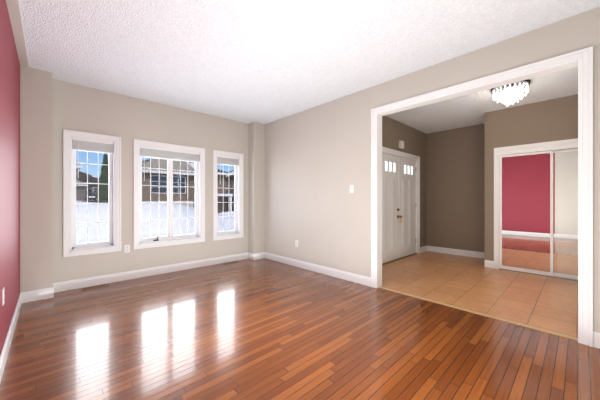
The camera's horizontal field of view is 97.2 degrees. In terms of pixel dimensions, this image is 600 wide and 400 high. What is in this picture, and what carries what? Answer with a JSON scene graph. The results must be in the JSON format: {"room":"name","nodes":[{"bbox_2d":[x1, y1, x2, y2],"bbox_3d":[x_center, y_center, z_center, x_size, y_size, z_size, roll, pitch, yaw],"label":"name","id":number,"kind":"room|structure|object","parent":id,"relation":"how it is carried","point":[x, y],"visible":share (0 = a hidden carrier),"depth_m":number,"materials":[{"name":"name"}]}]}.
{"room":"empty living room","nodes":[
{"label":"empty living room","id":0,"kind":"room"},
{"bbox_2d":[0,0,19,354],"bbox_3d":[-2.029,-0.184,1.694,0.120,2.780,4.150,0,0,-43],"label":"wall","id":1,"kind":"structure","parent":0,"point":[9,171],"depth_m":2.21,"materials":[{"name":"red paint"}]},
{"bbox_2d":[2,287,4,305],"bbox_3d":[-2.171,0.706,1.938,0.008,0.116,0.072,0,0,-43],"label":"plate","id":2,"kind":"object","parent":1,"relation":"attached to","point":[3,295],"visible":1,"depth_m":1.92,"materials":[{"name":"white plastic"}]},
{"bbox_2d":[20,66,51,292],"bbox_3d":[-3.237,-0.184,3.256,0.270,2.780,0.220,0,0,-43],"label":"wall","id":3,"kind":"structure","parent":0,"point":[35,179],"depth_m":3.17,"materials":[{"name":"beige paint"}]},
{"bbox_2d":[0,246,599,382],"bbox_3d":[0.931,1.143,3.564,6.750,0.127,5.500,0,0,-43],"label":"baseboard","id":4,"kind":"structure","parent":3,"relation":"attached to","point":[35,295],"depth_m":4.05,"materials":[{"name":"white wood"}]},
{"bbox_2d":[52,79,247,282],"bbox_3d":[-2.194,-0.184,4.504,3.740,2.780,0.160,0,0,-43],"label":"wall","id":5,"kind":"structure","parent":0,"point":[125,118],"depth_m":4.03,"materials":[{"name":"beige paint"}]},
{"bbox_2d":[63,129,120,256],"bbox_3d":[-2.939,-0.089,3.763,0.640,1.690,0.172,0,0,-43],"label":"window","id":6,"kind":"structure","parent":5,"relation":"in","point":[91,193],"depth_m":3.77,"materials":[{"name":"white"}]},
{"bbox_2d":[124,245,129,252],"bbox_3d":[-2.609,0.736,3.996,0.072,0.116,0.008,0,0,-43],"label":"plate","id":7,"kind":"object","parent":5,"relation":"attached to","point":[126,248],"visible":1,"depth_m":3.99,"materials":[{"name":"white plastic"}]},
{"bbox_2d":[133,139,204,248],"bbox_3d":[-2.184,-0.089,4.478,1.120,1.690,0.172,0,0,-43],"label":"window","id":8,"kind":"structure","parent":5,"relation":"in","point":[166,194],"depth_m":4.46,"materials":[{"name":"white"}]},
{"bbox_2d":[213,150,243,240],"bbox_3d":[-1.428,-0.089,5.192,0.640,1.690,0.172,0,0,-43],"label":"window","id":9,"kind":"structure","parent":5,"relation":"in","point":[228,195],"depth_m":5.24,"materials":[{"name":"white wood"}]},
{"bbox_2d":[248,122,264,253],"bbox_3d":[-0.897,-0.184,5.482,0.270,2.780,0.200,0,0,-43],"label":"wall","id":10,"kind":"structure","parent":0,"point":[256,187],"depth_m":5.41,"materials":[{"name":"beige paint"}]},
{"bbox_2d":[0,258,599,399],"bbox_3d":[-0.295,1.246,2.433,3.655,0.080,5.780,0,0,-43],"label":"floor","id":11,"kind":"structure","parent":0,"point":[258,329],"depth_m":2.18,"materials":[{"name":"brown wood"}]},
{"bbox_2d":[81,283,108,289],"bbox_3d":[-2.835,1.203,3.667,0.300,0.007,0.105,0,0,-43],"label":"floor vent","id":12,"kind":"object","parent":11,"relation":"in","point":[96,286],"visible":1,"depth_m":3.67,"materials":[{"name":"gold metal"}]},
{"bbox_2d":[379,287,577,340],"bbox_3d":[1.051,1.243,3.706,0.050,0.086,5.780,0,0,-43],"label":"transition strip","id":13,"kind":"object","parent":11,"relation":"on","point":[532,327],"visible":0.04,"depth_m":2.73,"materials":[{"name":"brown wood"}]},
{"bbox_2d":[18,0,599,133],"bbox_3d":[0.917,-1.634,3.579,6.990,0.120,5.780,0,0,-43],"label":"ceiling","id":14,"kind":"structure","parent":0,"point":[257,61],"depth_m":2.73,"materials":[{"name":"white paint"}]},
{"bbox_2d":[6,0,28,67],"bbox_3d":[-1.421,-1.568,1.189,0.070,0.012,5.280,0,0,-43],"label":"cove","id":15,"kind":"object","parent":14,"relation":"attached to","point":[15,17],"visible":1,"depth_m":2.44,"materials":[{"name":"beige paint"}]},
{"bbox_2d":[491,79,530,106],"bbox_3d":[2.889,-1.429,3.640,0.430,0.290,0.430,0,0,-43],"label":"chandelier","id":16,"kind":"object","parent":14,"relation":"hanging from","point":[504,92],"visible":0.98,"depth_m":3.58,"materials":[{"name":"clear glass"}]},
{"bbox_2d":[382,116,426,246],"bbox_3d":[1.860,-0.184,5.303,3.250,2.780,0.150,0,0,-43],"label":"wall","id":17,"kind":"structure","parent":0,"point":[394,132],"depth_m":5.86,"materials":[{"name":"brown paint"}]},
{"bbox_2d":[382,153,415,262],"bbox_3d":[2.048,0.150,5.396,1.592,2.067,0.132,0,0,-43],"label":"front door","id":18,"kind":"structure","parent":17,"relation":"in","point":[398,207],"depth_m":5.36,"materials":[{"name":"painted wood"},{"name":"glass"},{"name":"metal"}]},
{"bbox_2d":[382,147,419,264],"bbox_3d":[2.009,0.114,5.429,1.770,2.185,0.174,0,0,-43],"label":"trim","id":19,"kind":"structure","parent":17,"relation":"attached to","point":[385,150],"depth_m":5.93,"materials":[{"name":"white painted wood"}]},
{"bbox_2d":[399,140,403,148],"bbox_3d":[2.055,-1.119,5.351,0.140,0.150,0.048,0,0,-43],"label":"door chime","id":20,"kind":"object","parent":17,"relation":"attached to","point":[401,144],"visible":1,"depth_m":5.31,"materials":[{"name":"white plastic"}]},
{"bbox_2d":[265,7,599,332],"bbox_3d":[1.085,-0.184,3.627,0.060,2.780,5.620,0,0,-43],"label":"wall","id":21,"kind":"structure","parent":0,"point":[317,161],"depth_m":3.95,"materials":[{"name":"beige paint"}]},
{"bbox_2d":[350,185,353,192],"bbox_3d":[0.761,-0.164,3.913,0.018,0.116,0.072,0,0,-43],"label":"light switch","id":22,"kind":"object","parent":21,"relation":"attached to","point":[351,188],"visible":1,"depth_m":3.90,"materials":[{"name":"white plastic"}]},
{"bbox_2d":[371,46,592,346],"bbox_3d":[1.749,-0.026,2.968,0.166,2.465,2.060,0,0,-43],"label":"door frame","id":23,"kind":"structure","parent":21,"relation":"attached to","point":[582,60],"depth_m":2.25,"materials":[{"name":"white wood"}]},
{"bbox_2d":[427,124,484,251],"bbox_3d":[4.182,-0.184,5.125,0.120,2.780,3.300,0,0,-43],"label":"wall","id":24,"kind":"structure","parent":0,"point":[456,188],"depth_m":5.81,"materials":[{"name":"brown paint"}]},
{"bbox_2d":[381,251,577,337],"bbox_3d":[3.022,1.246,4.048,3.285,0.080,3.570,0,0,-43],"label":"floor","id":25,"kind":"structure","parent":0,"point":[533,300],"depth_m":3.61,"materials":[{"name":"tile"}]},
{"bbox_2d":[485,111,492,260],"bbox_3d":[3.663,-0.184,5.005,0.800,2.780,0.120,0,0,-43],"label":"wall","id":26,"kind":"structure","parent":0,"point":[489,186],"depth_m":4.72,"materials":[{"name":"brown paint"}]},
{"bbox_2d":[493,94,577,260],"bbox_3d":[4.096,-0.184,4.052,0.120,2.780,1.860,0,0,-43],"label":"wall","id":27,"kind":"structure","parent":0,"point":[556,119],"depth_m":4.27,"materials":[{"name":"brown paint"}]},
{"bbox_2d":[494,138,577,280],"bbox_3d":[3.967,0.146,4.172,0.144,2.120,1.470,0,0,-43],"label":"trim","id":28,"kind":"structure","parent":27,"relation":"attached to","point":[545,146],"depth_m":4.51,"materials":[{"name":"white painted wood"}]},
{"bbox_2d":[499,148,577,279],"bbox_3d":[3.959,0.209,4.164,0.048,1.966,1.322,0,0,-43],"label":"mirrored closet doors","id":29,"kind":"structure","parent":27,"relation":"in","point":[538,212],"depth_m":4.24,"materials":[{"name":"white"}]}
]}

